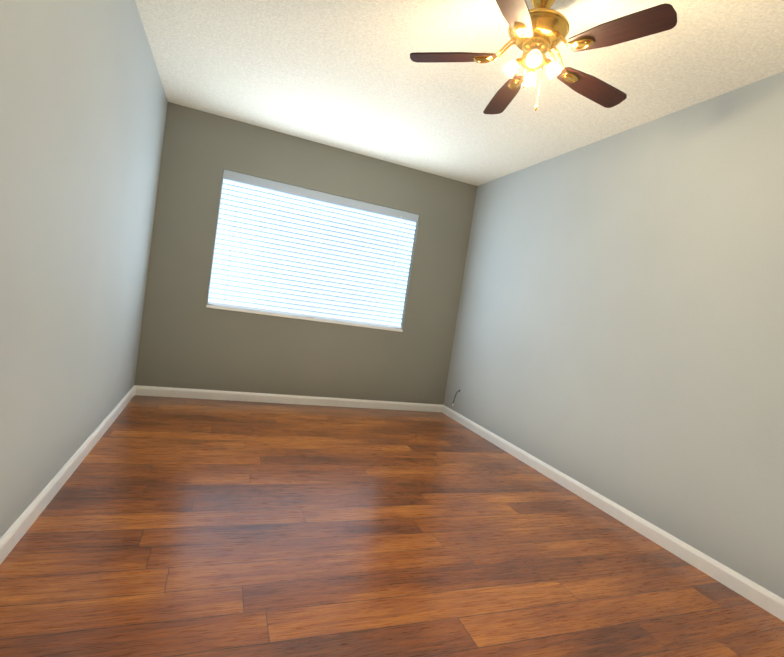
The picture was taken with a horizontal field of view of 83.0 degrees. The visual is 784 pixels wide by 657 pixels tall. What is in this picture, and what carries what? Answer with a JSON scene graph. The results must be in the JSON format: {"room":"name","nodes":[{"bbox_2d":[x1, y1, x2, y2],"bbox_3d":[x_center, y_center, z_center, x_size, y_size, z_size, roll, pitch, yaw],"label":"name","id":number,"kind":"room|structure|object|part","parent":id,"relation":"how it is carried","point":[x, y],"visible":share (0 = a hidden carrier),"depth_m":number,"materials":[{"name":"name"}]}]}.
{"room":"empty bedroom","nodes":[
{"label":"empty bedroom","id":0,"kind":"room"},
{"bbox_2d":[0,0,167,537],"bbox_3d":[-1.262,-0.420,1.493,0.140,2.440,4.648,7,3,-21],"label":"wall","id":1,"kind":"structure","parent":0,"point":[83,104],"depth_m":1.80,"materials":[{"name":"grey paint"}]},
{"bbox_2d":[0,385,135,563],"bbox_3d":[-1.387,0.747,1.647,0.014,0.082,4.508,7,3,-21],"label":"baseboard","id":2,"kind":"structure","parent":1,"relation":"attached to","point":[11,537],"depth_m":1.97,"materials":[{"name":"white wood"}]},
{"bbox_2d":[134,102,476,404],"bbox_3d":[-0.732,-0.488,4.254,3.092,2.440,0.140,7,3,-21],"label":"wall","id":3,"kind":"structure","parent":0,"point":[191,172],"depth_m":4.08,"materials":[{"name":"grey paint"}]},
{"bbox_2d":[135,385,442,411],"bbox_3d":[-0.812,0.693,4.269,2.952,0.082,0.014,7,3,-21],"label":"baseboard","id":4,"kind":"structure","parent":3,"relation":"attached to","point":[230,395],"depth_m":4.17,"materials":[{"name":"white wood"}]},
{"bbox_2d":[206,304,402,331],"bbox_3d":[-0.772,-0.090,4.246,1.866,0.022,0.097,7,3,-21],"label":"window sill","id":5,"kind":"structure","parent":3,"relation":"attached to","point":[293,316],"depth_m":4.17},
{"bbox_2d":[207,173,414,328],"bbox_3d":[-0.708,-0.689,4.279,1.866,1.184,0.040,7,3,-21],"label":"window","id":6,"kind":"structure","parent":3,"relation":"in","point":[270,247],"depth_m":4.06,"materials":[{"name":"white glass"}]},
{"bbox_2d":[208,170,418,327],"bbox_3d":[-0.681,-0.687,4.208,1.858,1.168,0.080,7,3,-21],"label":"window blinds","id":7,"kind":"object","parent":6,"relation":"attached to","point":[252,269],"visible":0.96,"depth_m":4.17,"materials":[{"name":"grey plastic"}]},
{"bbox_3d":[-0.769,-0.120,4.248,1.850,0.018,0.052,7,3,-21],"label":"rail","id":8,"kind":"part","parent":7,"relation":"part of","materials":[{"name":"white plastic"}]},
{"bbox_2d":[0,395,783,656],"bbox_3d":[-0.067,1.013,2.246,3.232,0.120,4.648,7,3,-21],"label":"floor","id":9,"kind":"structure","parent":0,"point":[174,527],"depth_m":1.88,"materials":[{"name":"laminate"}]},
{"bbox_2d":[135,0,783,185],"bbox_3d":[0.647,-1.418,1.208,3.232,0.120,6.590,7,3,-21],"label":"ceiling","id":10,"kind":"structure","parent":0,"point":[350,75],"depth_m":2.58,"materials":[{"name":"paint"}]},
{"bbox_2d":[410,0,676,114],"bbox_3d":[0.618,-1.157,1.840,0.970,0.470,0.995,7,3,-21],"label":"fan","id":11,"kind":"object","parent":10,"relation":"hanging from","point":[538,31],"visible":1,"depth_m":1.77,"materials":[{"name":"brown wood"}]},
{"bbox_2d":[443,71,783,598],"bbox_3d":[1.576,-0.062,2.671,0.140,2.440,4.788,7,3,-21],"label":"wall","id":12,"kind":"structure","parent":0,"point":[619,335],"depth_m":2.59,"materials":[{"name":"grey paint"}]},
{"bbox_2d":[442,405,783,620],"bbox_3d":[1.332,1.093,2.705,0.014,0.082,4.508,7,3,-21],"label":"baseboard","id":13,"kind":"structure","parent":12,"relation":"attached to","point":[757,594],"depth_m":2.45,"materials":[{"name":"white wood"}]}
]}

